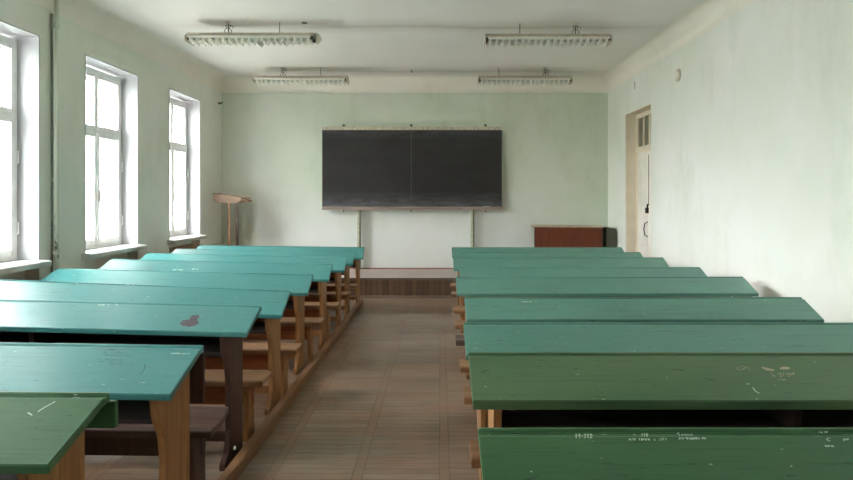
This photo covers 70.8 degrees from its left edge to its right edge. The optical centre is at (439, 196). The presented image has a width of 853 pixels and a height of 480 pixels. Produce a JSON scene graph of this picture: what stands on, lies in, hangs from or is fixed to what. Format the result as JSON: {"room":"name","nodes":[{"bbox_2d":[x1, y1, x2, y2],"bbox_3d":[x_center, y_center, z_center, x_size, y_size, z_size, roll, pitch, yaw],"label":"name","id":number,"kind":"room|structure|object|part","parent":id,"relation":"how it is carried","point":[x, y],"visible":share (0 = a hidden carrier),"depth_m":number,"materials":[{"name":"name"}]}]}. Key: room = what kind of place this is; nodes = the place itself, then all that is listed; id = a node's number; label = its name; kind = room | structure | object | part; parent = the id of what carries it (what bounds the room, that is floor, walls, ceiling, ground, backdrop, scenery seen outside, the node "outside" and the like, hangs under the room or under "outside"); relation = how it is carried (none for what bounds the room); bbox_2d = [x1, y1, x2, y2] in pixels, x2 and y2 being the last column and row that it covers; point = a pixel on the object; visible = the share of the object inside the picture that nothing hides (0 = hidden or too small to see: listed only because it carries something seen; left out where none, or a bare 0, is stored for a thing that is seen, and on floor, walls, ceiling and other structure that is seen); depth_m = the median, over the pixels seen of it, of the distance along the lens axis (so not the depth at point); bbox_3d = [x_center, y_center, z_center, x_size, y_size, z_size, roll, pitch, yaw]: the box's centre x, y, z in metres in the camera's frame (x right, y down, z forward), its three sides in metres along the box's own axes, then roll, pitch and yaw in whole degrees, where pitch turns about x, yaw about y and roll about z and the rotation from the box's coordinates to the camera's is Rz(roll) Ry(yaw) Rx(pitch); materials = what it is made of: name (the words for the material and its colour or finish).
{"room":"classroom","nodes":[
{"label":"classroom","id":0,"kind":"room"},
{"bbox_2d":[0,0,221,280],"bbox_3d":[-3.890,-0.240,3.700,0.500,3.480,12.600,0,0,0],"label":"wall","id":1,"kind":"structure","parent":0,"point":[155,79],"depth_m":6.59,"materials":[{"name":"green paint"}]},
{"bbox_2d":[0,20,51,274],"bbox_3d":[-3.842,-0.417,4.905,0.595,2.095,1.150,0,0,0],"label":"window","id":2,"kind":"structure","parent":1,"relation":"in","point":[19,47],"depth_m":5.44,"materials":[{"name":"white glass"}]},
{"bbox_3d":[-3.850,-1.058,5.158,0.040,0.599,0.472,0,0,0],"label":"sash","id":3,"kind":"part","parent":2,"relation":"part of","materials":[{"name":"glass"}]},
{"bbox_3d":[-3.842,-0.091,5.158,0.040,1.239,0.472,0,0,0],"label":"sash","id":4,"kind":"part","parent":2,"relation":"part of","materials":[{"name":"white glass"}]},
{"bbox_3d":[-3.863,-0.425,4.920,0.074,1.990,1.036,0,0,0],"label":"frame","id":5,"kind":"part","parent":2,"relation":"part of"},
{"bbox_3d":[-3.833,0.600,4.905,0.575,0.060,1.150,0,0,0],"label":"sill","id":6,"kind":"part","parent":2,"relation":"part of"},
{"bbox_2d":[50,0,59,272],"bbox_3d":[-3.595,-0.239,5.600,0.085,3.478,0.052,0,0,0],"label":"pipe","id":7,"kind":"object","parent":1,"relation":"attached to","point":[56,24],"visible":0.88,"depth_m":5.59,"materials":[{"name":"metal"}]},
{"bbox_2d":[81,54,146,258],"bbox_3d":[-3.842,-0.417,6.675,0.595,2.095,1.170,0,0,0],"label":"window","id":8,"kind":"structure","parent":1,"relation":"in","point":[112,132],"depth_m":7.16,"materials":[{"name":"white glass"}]},
{"bbox_3d":[-3.850,-1.058,6.447,0.040,0.599,0.482,0,0,0],"label":"sash","id":9,"kind":"part","parent":8,"relation":"part of","materials":[{"name":"glass"}]},
{"bbox_3d":[-3.842,-0.091,6.447,0.040,1.239,0.482,0,0,0],"label":"sash","id":10,"kind":"part","parent":8,"relation":"part of","materials":[{"name":"white glass"}]},
{"bbox_3d":[-4.020,-1.058,6.933,0.040,0.599,0.482,0,0,0],"label":"sash","id":11,"kind":"part","parent":8,"relation":"part of","materials":[{"name":"glass"}]},
{"bbox_3d":[-4.012,-0.091,6.933,0.040,1.239,0.482,0,0,0],"label":"sash","id":12,"kind":"part","parent":8,"relation":"part of","materials":[{"name":"white glass"}]},
{"bbox_3d":[-4.023,-0.425,6.690,0.054,1.990,1.056,0,0,0],"label":"frame","id":13,"kind":"part","parent":8,"relation":"part of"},
{"bbox_3d":[-3.863,-0.425,6.690,0.074,1.990,1.056,0,0,0],"label":"frame","id":14,"kind":"part","parent":8,"relation":"part of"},
{"bbox_3d":[-3.850,-1.058,6.933,0.040,0.599,0.482,0,0,0],"label":"sash","id":15,"kind":"part","parent":8,"relation":"part of","materials":[{"name":"glass"}]},
{"bbox_3d":[-3.842,-0.091,6.933,0.040,1.239,0.482,0,0,0],"label":"sash","id":16,"kind":"part","parent":8,"relation":"part of","materials":[{"name":"white glass"}]},
{"bbox_3d":[-3.833,0.600,6.675,0.575,0.060,1.170,0,0,0],"label":"sill","id":17,"kind":"part","parent":8,"relation":"part of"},
{"bbox_2d":[28,0,226,92],"bbox_3d":[-3.561,-1.858,3.700,0.150,0.244,12.600,0,0,0],"label":"trim","id":18,"kind":"structure","parent":1,"relation":"attached to","point":[89,14],"depth_m":7.02,"materials":[{"name":"white paint"}]},
{"bbox_2d":[167,88,206,243],"bbox_3d":[-3.842,-0.417,8.565,0.595,2.095,1.130,0,0,0],"label":"window","id":19,"kind":"structure","parent":1,"relation":"in","point":[184,110],"depth_m":9.07,"materials":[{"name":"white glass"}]},
{"bbox_3d":[-3.850,-1.058,8.347,0.040,0.599,0.462,0,0,0],"label":"sash","id":20,"kind":"part","parent":19,"relation":"part of","materials":[{"name":"glass"}]},
{"bbox_3d":[-3.842,-0.091,8.347,0.040,1.239,0.462,0,0,0],"label":"sash","id":21,"kind":"part","parent":19,"relation":"part of","materials":[{"name":"white glass"}]},
{"bbox_3d":[-4.020,-1.058,8.813,0.040,0.599,0.462,0,0,0],"label":"sash","id":22,"kind":"part","parent":19,"relation":"part of","materials":[{"name":"glass"}]},
{"bbox_3d":[-4.012,-0.091,8.813,0.040,1.239,0.462,0,0,0],"label":"sash","id":23,"kind":"part","parent":19,"relation":"part of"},
{"bbox_3d":[-4.023,-0.425,8.580,0.054,1.990,1.016,0,0,0],"label":"frame","id":24,"kind":"part","parent":19,"relation":"part of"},
{"bbox_3d":[-3.863,-0.425,8.580,0.074,1.990,1.016,0,0,0],"label":"frame","id":25,"kind":"part","parent":19,"relation":"part of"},
{"bbox_3d":[-3.850,-1.058,8.813,0.040,0.599,0.462,0,0,0],"label":"sash","id":26,"kind":"part","parent":19,"relation":"part of","materials":[{"name":"glass"}]},
{"bbox_3d":[-3.842,-0.091,8.813,0.040,1.239,0.462,0,0,0],"label":"sash","id":27,"kind":"part","parent":19,"relation":"part of","materials":[{"name":"white glass"}]},
{"bbox_3d":[-3.833,0.600,8.565,0.575,0.060,1.130,0,0,0],"label":"sill","id":28,"kind":"part","parent":19,"relation":"part of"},
{"bbox_2d":[210,237,223,244],"bbox_3d":[-3.610,0.722,9.552,0.028,0.104,0.864,0,0,0],"label":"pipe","id":29,"kind":"object","parent":1,"relation":"attached to","point":[222,237],"visible":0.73,"depth_m":9.84,"materials":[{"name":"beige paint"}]},
{"bbox_2d":[85,298,479,479],"bbox_3d":[-0.470,1.560,3.700,7.540,0.120,13.200,0,0,0],"label":"floor","id":30,"kind":"structure","parent":0,"point":[386,401],"depth_m":4.18,"materials":[{"name":"brown wood"}]},
{"bbox_2d":[0,391,117,479],"bbox_3d":[-2.244,1.072,1.858,2.332,0.856,0.415,0,0,0],"label":"school desk","id":31,"kind":"object","parent":30,"relation":"on","point":[42,434],"visible":1,"depth_m":1.86,"materials":[{"name":"green paint"}]},
{"bbox_2d":[0,474,16,479],"bbox_3d":[-2.260,0.870,1.863,2.130,0.027,0.284,0,0,0],"label":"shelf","id":32,"kind":"object","parent":31,"relation":"attached to","point":[2,476],"depth_m":1.86,"materials":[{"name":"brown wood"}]},
{"bbox_3d":[-2.251,0.729,2.043,2.310,0.102,0.026,0,0,0],"label":"panel","id":33,"kind":"part","parent":31,"relation":"part of","materials":[{"name":"green paint"}]},
{"bbox_2d":[0,342,204,479],"bbox_3d":[-2.274,1.088,2.654,2.403,0.824,0.445,0,0,1],"label":"school desk","id":34,"kind":"object","parent":30,"relation":"on","point":[157,385],"visible":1,"depth_m":2.61,"materials":[{"name":"teal paint"}]},
{"bbox_2d":[118,400,152,423],"bbox_3d":[-2.290,0.919,2.658,2.219,0.035,0.316,0,0,1],"label":"shelf","id":35,"kind":"object","parent":34,"relation":"attached to","point":[129,411],"depth_m":2.56,"materials":[{"name":"brown wood"}]},
{"bbox_3d":[-2.290,0.840,2.863,2.353,0.260,0.026,0,0,1],"label":"panel","id":36,"kind":"part","parent":34,"relation":"part of","materials":[{"name":"brown wood"}]},
{"bbox_2d":[0,299,261,470],"bbox_3d":[-2.241,1.054,3.466,2.402,0.891,0.390,0,0,1],"label":"school desk","id":37,"kind":"object","parent":30,"relation":"on","point":[221,329],"visible":0.68,"depth_m":3.44,"materials":[{"name":"teal paint"}]},
{"bbox_3d":[-2.257,0.806,3.643,2.113,0.322,0.026,0,0,1],"label":"panel","id":38,"kind":"part","parent":37,"relation":"part of","materials":[{"name":"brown wood"}]},
{"bbox_2d":[0,334,220,355],"bbox_3d":[-2.257,0.849,3.483,2.108,0.058,0.286,0,0,1],"label":"shelf","id":39,"kind":"object","parent":37,"relation":"attached to","point":[211,345],"depth_m":3.55,"materials":[{"name":"brown wood"}]},
{"bbox_3d":[-1.724,1.371,3.462,1.034,0.057,0.030,0,0,1],"label":"foot rail","id":40,"kind":"part","parent":37,"relation":"part of","materials":[{"name":"wood"}]},
{"bbox_2d":[0,279,290,414],"bbox_3d":[-2.274,1.058,4.316,2.406,0.884,0.389,0,0,2],"label":"school desk","id":41,"kind":"object","parent":30,"relation":"on","point":[273,303],"visible":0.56,"depth_m":4.32,"materials":[{"name":"teal paint"}]},
{"bbox_2d":[249,322,265,333],"bbox_3d":[-2.290,0.903,4.333,2.181,0.090,0.286,0,0,2],"label":"shelf","id":42,"kind":"object","parent":41,"relation":"attached to","point":[258,327],"depth_m":4.23,"materials":[{"name":"brown wood"}]},
{"bbox_3d":[-2.290,0.810,4.493,2.114,0.311,0.026,0,0,2],"label":"panel","id":43,"kind":"part","parent":41,"relation":"part of","materials":[{"name":"wood"}]},
{"bbox_3d":[-1.740,1.368,4.306,1.069,0.062,0.030,0,0,2],"label":"foot rail","id":44,"kind":"part","parent":41,"relation":"part of","materials":[{"name":"brown wood"}]},
{"bbox_2d":[85,406,228,479],"bbox_3d":[-2.258,1.290,3.004,2.347,0.421,0.240,0,0,1],"label":"bench","id":45,"kind":"object","parent":30,"relation":"on","point":[124,439],"visible":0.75,"depth_m":3.00,"materials":[{"name":"brown wood"}]},
{"bbox_3d":[-2.258,1.115,3.004,2.347,0.070,0.240,0,0,1],"label":"seat","id":46,"kind":"part","parent":45,"relation":"part of","materials":[{"name":"brown wood"}]},
{"bbox_2d":[40,268,313,374],"bbox_3d":[-2.294,1.075,5.256,2.386,0.849,0.389,0,0,2],"label":"school desk","id":47,"kind":"object","parent":30,"relation":"on","point":[299,285],"visible":0.37,"depth_m":5.26,"materials":[{"name":"teal paint"}]},
{"bbox_2d":[285,301,293,308],"bbox_3d":[-2.310,0.920,5.273,2.151,0.057,0.286,0,0,2],"label":"shelf","id":48,"kind":"object","parent":47,"relation":"attached to","point":[290,304],"depth_m":5.15,"materials":[{"name":"brown wood"}]},
{"bbox_2d":[169,244,194,252],"bbox_3d":[-3.700,1.100,8.560,0.100,0.800,0.800,0,0,0],"label":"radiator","id":49,"kind":"object","parent":30,"relation":"on","point":[188,246],"visible":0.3,"depth_m":8.63,"materials":[{"name":"brown metal"}]},
{"bbox_2d":[99,259,332,349],"bbox_3d":[-2.269,1.075,6.096,2.390,0.849,0.389,0,0,2],"label":"school desk","id":50,"kind":"object","parent":30,"relation":"on","point":[321,272],"visible":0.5,"depth_m":6.11,"materials":[{"name":"teal paint"}]},
{"bbox_3d":[-2.285,0.828,6.273,2.095,0.280,0.026,0,0,2],"label":"panel","id":51,"kind":"part","parent":50,"relation":"part of","materials":[{"name":"wood"}]},
{"bbox_2d":[309,287,318,292],"bbox_3d":[-2.285,0.920,6.113,2.184,0.058,0.286,0,0,2],"label":"shelf","id":52,"kind":"object","parent":50,"relation":"attached to","point":[312,289],"depth_m":5.98,"materials":[{"name":"brown wood"}]},
{"bbox_3d":[-1.735,1.371,6.082,1.070,0.057,0.030,0,0,2],"label":"foot rail","id":53,"kind":"part","parent":50,"relation":"part of","materials":[{"name":"brown wood"}]},
{"bbox_2d":[190,371,271,441],"bbox_3d":[-2.245,1.308,3.777,2.346,0.385,0.210,0,0,1],"label":"bench","id":54,"kind":"object","parent":30,"relation":"on","point":[215,390],"visible":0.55,"depth_m":3.73,"materials":[{"name":"brown wood"}]},
{"bbox_3d":[-2.245,1.135,3.777,2.346,0.040,0.210,0,0,1],"label":"seat","id":55,"kind":"part","parent":54,"relation":"part of","materials":[{"name":"brown wood"}]},
{"bbox_2d":[141,253,346,330],"bbox_3d":[-2.234,1.078,6.806,2.386,0.844,0.389,0,0,2],"label":"school desk","id":56,"kind":"object","parent":30,"relation":"on","point":[339,263],"visible":0.33,"depth_m":6.85,"materials":[{"name":"teal paint"}]},
{"bbox_2d":[327,278,334,282],"bbox_3d":[-2.250,0.923,6.823,2.181,0.053,0.286,0,0,2],"label":"shelf","id":57,"kind":"object","parent":56,"relation":"attached to","point":[332,280],"depth_m":6.70,"materials":[{"name":"brown wood"}]},
{"bbox_3d":[-1.700,1.371,6.796,1.069,0.056,0.030,0,0,2],"label":"foot rail","id":58,"kind":"part","parent":56,"relation":"part of","materials":[{"name":"brown wood"}]},
{"bbox_2d":[205,343,301,395],"bbox_3d":[-2.245,1.320,4.627,2.348,0.360,0.210,0,0,2],"label":"bench","id":59,"kind":"object","parent":30,"relation":"on","point":[255,355],"visible":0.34,"depth_m":4.61,"materials":[{"name":"brown wood"}]},
{"bbox_3d":[-2.245,1.160,4.627,2.348,0.040,0.210,0,0,2],"label":"seat","id":60,"kind":"part","parent":59,"relation":"part of","materials":[{"name":"brown wood"}]},
{"bbox_2d":[172,248,354,318],"bbox_3d":[-2.219,1.081,7.476,2.350,0.839,0.389,0,0,2],"label":"school desk","id":61,"kind":"object","parent":30,"relation":"on","point":[350,255],"visible":0.33,"depth_m":7.54,"materials":[{"name":"teal paint"}]},
{"bbox_2d":[196,245,364,302],"bbox_3d":[-2.189,1.088,8.186,2.352,0.824,0.389,0,0,1],"label":"school desk","id":62,"kind":"object","parent":30,"relation":"on","point":[359,251],"visible":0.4,"depth_m":8.24,"materials":[{"name":"teal paint"}]},
{"bbox_2d":[243,317,324,361],"bbox_3d":[-2.245,1.315,5.567,2.348,0.370,0.210,0,0,2],"label":"bench","id":63,"kind":"object","parent":30,"relation":"on","point":[287,324],"visible":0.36,"depth_m":5.55,"materials":[{"name":"brown wood"}]},
{"bbox_3d":[-2.245,1.150,5.567,2.348,0.040,0.210,0,0,2],"label":"seat","id":64,"kind":"part","parent":63,"relation":"part of","materials":[{"name":"brown wood"}]},
{"bbox_2d":[217,299,362,479],"bbox_3d":[-1.100,1.462,4.950,0.056,0.075,6.900,0,0,0],"label":"rail","id":65,"kind":"object","parent":30,"relation":"on","point":[233,471],"visible":0.89,"depth_m":4.06,"materials":[{"name":"brown wood"}]},
{"bbox_2d":[282,302,339,339],"bbox_3d":[-2.245,1.315,6.407,2.351,0.370,0.210,0,0,2],"label":"bench","id":66,"kind":"object","parent":30,"relation":"on","point":[312,309],"visible":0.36,"depth_m":6.38,"materials":[{"name":"brown wood"}]},
{"bbox_3d":[-2.245,1.150,6.407,2.351,0.040,0.210,0,0,2],"label":"seat","id":67,"kind":"part","parent":66,"relation":"part of","materials":[{"name":"brown wood"}]},
{"bbox_2d":[305,291,349,301],"bbox_3d":[-2.245,1.315,7.117,2.348,0.370,0.210,0,0,2],"label":"bench","id":68,"kind":"object","parent":30,"relation":"on","point":[331,295],"visible":0.1,"depth_m":7.10,"materials":[{"name":"brown wood"}]},
{"bbox_3d":[-2.245,1.150,7.117,2.348,0.040,0.210,0,0,2],"label":"seat","id":69,"kind":"part","parent":68,"relation":"part of","materials":[{"name":"brown wood"}]},
{"bbox_2d":[327,283,357,298],"bbox_3d":[-2.245,1.315,7.787,2.351,0.370,0.210,0,0,2],"label":"bench","id":70,"kind":"object","parent":30,"relation":"on","point":[330,286],"visible":0.16,"depth_m":7.67,"materials":[{"name":"brown wood"}]},
{"bbox_3d":[-2.245,1.150,7.787,2.351,0.040,0.210,0,0,2],"label":"seat","id":71,"kind":"part","parent":70,"relation":"part of","materials":[{"name":"brown wood"}]},
{"bbox_2d":[341,269,456,297],"bbox_3d":[-0.420,1.350,9.441,6.436,0.300,1.113,0,0,0],"label":"platform","id":72,"kind":"object","parent":30,"relation":"on","point":[374,283],"visible":0.22,"depth_m":8.93,"materials":[{"name":"brown wood"}]},
{"bbox_2d":[213,193,251,245],"bbox_3d":[-3.288,0.569,9.560,0.527,1.257,0.360,0,0,0],"label":"lectern","id":73,"kind":"object","parent":72,"relation":"on","point":[218,197],"visible":0.79,"depth_m":9.42,"materials":[{"name":"brown wood"}]},
{"bbox_3d":[-3.315,0.623,9.435,0.035,1.151,0.030,0,0,0],"label":"post","id":74,"kind":"part","parent":73,"relation":"part of","materials":[{"name":"brown wood"}]},
{"bbox_2d":[213,193,250,202],"bbox_3d":[-3.311,0.020,9.560,0.480,0.159,0.360,0,0,0],"label":"tray","id":75,"kind":"object","parent":73,"relation":"on","point":[218,197],"depth_m":9.38,"materials":[{"name":"brown wood"}]},
{"bbox_3d":[-3.204,0.623,9.475,0.032,1.151,0.030,0,0,0],"label":"post","id":76,"kind":"part","parent":73,"relation":"part of","materials":[{"name":"wood"}]},
{"bbox_2d":[531,225,603,246],"bbox_3d":[2.035,0.830,9.652,1.125,0.741,0.430,0,0,9],"label":"base cabinet","id":77,"kind":"object","parent":72,"relation":"on","point":[544,235],"visible":0.59,"depth_m":9.47,"materials":[{"name":"brown wood"}]},
{"bbox_2d":[603,227,615,246],"bbox_3d":[2.697,0.837,9.625,0.145,0.722,0.350,0,0,0],"label":"box","id":78,"kind":"object","parent":72,"relation":"on","point":[609,234],"visible":0.41,"depth_m":9.45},
{"bbox_2d":[450,283,459,305],"bbox_3d":[1.325,1.312,7.710,2.380,0.375,0.210,0,0,0],"label":"bench","id":79,"kind":"object","parent":30,"relation":"on","point":[452,285],"visible":0.16,"depth_m":7.66,"materials":[{"name":"brown wood"}]},
{"bbox_3d":[1.325,1.145,7.710,2.380,0.040,0.210,0,0,0],"label":"seat","id":80,"kind":"part","parent":79,"relation":"part of","materials":[{"name":"brown wood"}]},
{"bbox_2d":[451,291,464,305],"bbox_3d":[1.325,1.312,7.060,2.380,0.375,0.210,0,0,0],"label":"bench","id":81,"kind":"object","parent":30,"relation":"on","point":[453,293],"visible":0.12,"depth_m":7.00,"materials":[{"name":"brown wood"}]},
{"bbox_3d":[1.325,1.145,7.060,2.380,0.040,0.210,0,0,0],"label":"seat","id":82,"kind":"part","parent":81,"relation":"part of","materials":[{"name":"brown wood"}]},
{"bbox_2d":[453,306,464,319],"bbox_3d":[1.325,1.312,6.100,2.380,0.375,0.210,0,0,0],"label":"bench","id":83,"kind":"object","parent":30,"relation":"on","point":[456,309],"visible":0.12,"depth_m":6.01,"materials":[{"name":"brown wood"}]},
{"bbox_3d":[1.325,1.145,6.100,2.380,0.040,0.210,0,0,0],"label":"seat","id":84,"kind":"part","parent":83,"relation":"part of","materials":[{"name":"brown wood"}]},
{"bbox_2d":[455,320,464,328],"bbox_3d":[1.325,1.312,5.390,2.380,0.375,0.210,0,0,0],"label":"bench","id":85,"kind":"object","parent":30,"relation":"on","point":[458,323],"visible":0.09,"depth_m":5.30,"materials":[{"name":"brown wood"}]},
{"bbox_2d":[455,335,470,385],"bbox_3d":[1.315,1.310,4.780,2.380,0.380,0.210,0,0,0],"label":"bench","id":86,"kind":"object","parent":30,"relation":"on","point":[460,341],"visible":0.16,"depth_m":4.69,"materials":[{"name":"brown wood"}]},
{"bbox_3d":[1.315,1.140,4.780,2.380,0.040,0.210,0,0,0],"label":"seat","id":87,"kind":"part","parent":86,"relation":"part of","materials":[{"name":"wood"}]},
{"bbox_2d":[459,359,476,415],"bbox_3d":[1.325,1.312,4.080,2.380,0.375,0.210,0,0,0],"label":"bench","id":88,"kind":"object","parent":30,"relation":"on","point":[464,364],"visible":0.14,"depth_m":4.01,"materials":[{"name":"brown wood"}]},
{"bbox_3d":[1.325,1.145,4.080,2.380,0.040,0.210,0,0,0],"label":"seat","id":89,"kind":"part","parent":88,"relation":"part of","materials":[{"name":"brown wood"}]},
{"bbox_2d":[469,440,480,467],"bbox_3d":[1.325,1.312,2.680,2.380,0.375,0.210,0,0,0],"label":"bench","id":90,"kind":"object","parent":30,"relation":"on","point":[473,444],"visible":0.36,"depth_m":2.64,"materials":[{"name":"brown wood"}]},
{"bbox_2d":[463,386,487,427],"bbox_3d":[1.325,1.312,3.470,2.380,0.375,0.210,0,0,0],"label":"bench","id":91,"kind":"object","parent":30,"relation":"on","point":[467,395],"visible":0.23,"depth_m":3.41,"materials":[{"name":"brown wood"}]},
{"bbox_3d":[1.325,1.145,3.470,2.380,0.040,0.210,0,0,0],"label":"seat","id":92,"kind":"part","parent":91,"relation":"part of","materials":[{"name":"brown wood"}]},
{"bbox_2d":[452,247,623,305],"bbox_3d":[1.340,1.098,8.140,2.360,0.804,0.360,0,0,0],"label":"school desk","id":93,"kind":"object","parent":30,"relation":"on","point":[454,249],"visible":0.26,"depth_m":8.21,"materials":[{"name":"teal paint"}]},
{"bbox_2d":[453,252,642,256],"bbox_3d":[1.345,1.098,7.390,2.360,0.804,0.360,0,0,0],"label":"school desk","id":94,"kind":"object","parent":30,"relation":"on","point":[455,254],"visible":0.2,"depth_m":7.47,"materials":[{"name":"teal paint"}]},
{"bbox_2d":[453,257,668,332],"bbox_3d":[1.360,1.098,6.740,2.420,0.804,0.360,0,0,0],"label":"school desk","id":95,"kind":"object","parent":30,"relation":"on","point":[458,262],"visible":0.31,"depth_m":6.74,"materials":[{"name":"teal paint"}]},
{"bbox_2d":[459,267,706,276],"bbox_3d":[1.385,1.098,5.780,2.390,0.804,0.360,0,0,0],"label":"school desk","id":96,"kind":"object","parent":30,"relation":"on","point":[464,271],"visible":0.19,"depth_m":5.80,"materials":[{"name":"teal paint"}]},
{"bbox_2d":[456,277,758,379],"bbox_3d":[1.393,1.098,5.070,2.510,0.804,0.360,0,0,0],"label":"school desk","id":97,"kind":"object","parent":30,"relation":"on","point":[465,286],"visible":0.37,"depth_m":5.00,"materials":[{"name":"teal paint"}]},
{"bbox_2d":[464,297,823,430],"bbox_3d":[1.265,1.078,3.780,2.210,0.844,0.320,0,0,0],"label":"school desk","id":98,"kind":"object","parent":30,"relation":"on","point":[477,309],"visible":0.36,"depth_m":3.75,"materials":[{"name":"teal paint"}]},
{"bbox_2d":[463,323,852,479],"bbox_3d":[1.330,1.098,3.150,2.400,0.804,0.360,0,0,0],"label":"school desk","id":99,"kind":"object","parent":30,"relation":"on","point":[479,337],"visible":0.36,"depth_m":3.15,"materials":[{"name":"teal paint"}]},
{"bbox_2d":[468,352,852,427],"bbox_3d":[1.330,1.078,2.360,2.420,0.844,0.360,0,0,0],"label":"school desk","id":100,"kind":"object","parent":30,"relation":"on","point":[516,389],"visible":0.89,"depth_m":2.32,"materials":[{"name":"paint"}]},
{"bbox_2d":[502,410,852,427],"bbox_3d":[1.330,0.878,2.378,2.200,0.016,0.256,0,0,0],"label":"shelf","id":101,"kind":"object","parent":100,"relation":"attached to","point":[510,418],"depth_m":2.35,"materials":[{"name":"brown wood"}]},
{"bbox_2d":[478,428,852,479],"bbox_3d":[1.328,1.078,1.530,2.440,0.844,0.360,0,0,0],"label":"school desk","id":102,"kind":"object","parent":30,"relation":"on","point":[505,453],"visible":1,"depth_m":1.59,"materials":[{"name":"green paint"}]},
{"bbox_2d":[94,0,702,75],"bbox_3d":[-0.470,-2.055,3.700,7.540,0.150,13.200,0,0,0],"label":"ceiling","id":103,"kind":"structure","parent":0,"point":[359,37],"depth_m":7.13,"materials":[{"name":"white paint"}]},
{"bbox_2d":[184,21,321,47],"bbox_3d":[-2.081,-1.847,6.807,1.524,0.264,0.264,0,0,0],"label":"ceiling lamp","id":104,"kind":"object","parent":103,"relation":"attached to","point":[285,39],"visible":1,"depth_m":6.72,"materials":[{"name":"white metal"}]},
{"bbox_3d":[-2.839,-1.794,6.800,0.008,0.112,0.250,0,0,0],"label":"plate","id":105,"kind":"part","parent":104,"relation":"part of","materials":[{"name":"metal"}]},
{"bbox_3d":[-1.395,-1.805,6.813,0.066,0.099,0.250,0,0,-24],"label":"plate","id":106,"kind":"part","parent":104,"relation":"part of","materials":[{"name":"metal"}]},
{"bbox_2d":[252,67,348,84],"bbox_3d":[-2.125,-1.855,9.200,1.426,0.249,0.250,0,0,0],"label":"ceiling lamp","id":107,"kind":"object","parent":103,"relation":"attached to","point":[279,80],"visible":1,"depth_m":9.12,"materials":[{"name":"white metal"}]},
{"bbox_2d":[477,67,572,84],"bbox_3d":[1.295,-1.855,9.200,1.426,0.249,0.250,0,0,0],"label":"ceiling lamp","id":108,"kind":"object","parent":103,"relation":"attached to","point":[498,79],"visible":1,"depth_m":9.12,"materials":[{"name":"white metal"}]},
{"bbox_2d":[484,23,612,47],"bbox_3d":[1.222,-1.855,6.850,1.426,0.249,0.250,0,0,0],"label":"ceiling lamp","id":109,"kind":"object","parent":103,"relation":"attached to","point":[501,40],"visible":1,"depth_m":6.78,"materials":[{"name":"white metal"}]},
{"bbox_2d":[222,93,607,267],"bbox_3d":[-0.470,-0.240,10.150,7.540,3.480,0.300,0,0,0],"label":"wall","id":110,"kind":"structure","parent":0,"point":[555,145],"depth_m":10.00,"materials":[{"name":"paint"}]},
{"bbox_2d":[350,268,453,268],"bbox_3d":[-0.406,1.189,9.989,6.408,0.022,0.021,0,0,0],"label":"baseboard","id":111,"kind":"structure","parent":110,"relation":"attached to","point":[350,268],"depth_m":9.98,"materials":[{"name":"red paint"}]},
{"bbox_2d":[322,124,501,269],"bbox_3d":[-0.462,-0.001,9.914,2.967,2.398,0.168,0,0,0],"label":"chalkboard","id":112,"kind":"object","parent":110,"relation":"attached to","point":[411,168],"visible":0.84,"depth_m":9.90,"materials":[{"name":"stone"}]},
{"bbox_3d":[-1.348,0.705,9.925,0.034,0.986,0.070,0,0,0],"label":"support post","id":113,"kind":"part","parent":112,"relation":"part of","materials":[{"name":"metal"}]},
{"bbox_3d":[-1.207,-0.470,9.915,1.452,1.270,0.030,0,0,0],"label":"writing panel","id":114,"kind":"part","parent":112,"relation":"part of","materials":[{"name":"stone"}]},
{"bbox_3d":[-0.464,-1.133,9.916,2.952,0.053,0.057,0,0,0],"label":"rail","id":115,"kind":"part","parent":112,"relation":"part of","materials":[{"name":"brown wood"}]},
{"bbox_2d":[322,207,501,209],"bbox_3d":[-0.457,0.183,9.883,2.957,0.053,0.105,0,0,0],"label":"chalk tray","id":116,"kind":"object","parent":112,"relation":"on","point":[323,208],"depth_m":9.83,"materials":[{"name":"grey wood"}]},
{"bbox_3d":[0.271,-0.470,9.915,1.479,1.270,0.030,0,0,0],"label":"writing panel","id":117,"kind":"part","parent":112,"relation":"part of","materials":[{"name":"stone"}]},
{"bbox_3d":[0.527,0.705,9.925,0.034,0.986,0.070,0,0,0],"label":"support post","id":118,"kind":"part","parent":112,"relation":"part of","materials":[{"name":"metal"}]},
{"bbox_2d":[222,76,607,92],"bbox_3d":[-0.420,-1.858,9.921,6.440,0.244,0.150,0,0,0],"label":"trim","id":119,"kind":"structure","parent":110,"relation":"attached to","point":[231,84],"depth_m":9.98,"materials":[{"name":"white paint"}]},
{"bbox_2d":[608,0,852,322],"bbox_3d":[3.000,-0.240,3.700,0.400,3.480,12.600,0,0,0],"label":"wall","id":120,"kind":"structure","parent":0,"point":[752,145],"depth_m":5.24,"materials":[{"name":"paint"}]},
{"bbox_2d":[625,103,650,256],"bbox_3d":[2.924,0.128,8.505,0.253,2.745,1.090,0,0,0],"label":"door","id":121,"kind":"structure","parent":120,"relation":"in","point":[637,122],"depth_m":8.96,"materials":[{"name":"beige paint"}]},
{"bbox_3d":[2.985,0.134,8.505,0.090,2.733,1.066,0,0,0],"label":"frame","id":122,"kind":"part","parent":121,"relation":"part of","materials":[{"name":"beige paint"}]},
{"bbox_3d":[2.981,-0.958,8.492,0.006,0.455,0.965,0,0,0],"label":"transom pane","id":123,"kind":"part","parent":121,"relation":"part of","materials":[{"name":"glass"}]},
{"bbox_3d":[2.960,-0.240,8.509,0.011,0.720,0.011,0,0,-22],"label":"bolt rod","id":124,"kind":"part","parent":121,"relation":"part of","materials":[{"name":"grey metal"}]},
{"bbox_2d":[674,69,680,81],"bbox_3d":[2.780,-1.430,7.040,0.039,0.150,0.150,0,0,0],"label":"bell","id":125,"kind":"object","parent":120,"relation":"attached to","point":[677,75],"visible":1,"depth_m":7.00,"materials":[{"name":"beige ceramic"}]},
{"bbox_2d":[602,0,755,91],"bbox_3d":[2.721,-1.858,3.700,0.150,0.244,12.600,0,0,0],"label":"trim","id":126,"kind":"structure","parent":120,"relation":"attached to","point":[707,14],"depth_m":7.00,"materials":[{"name":"white paint"}]}
]}

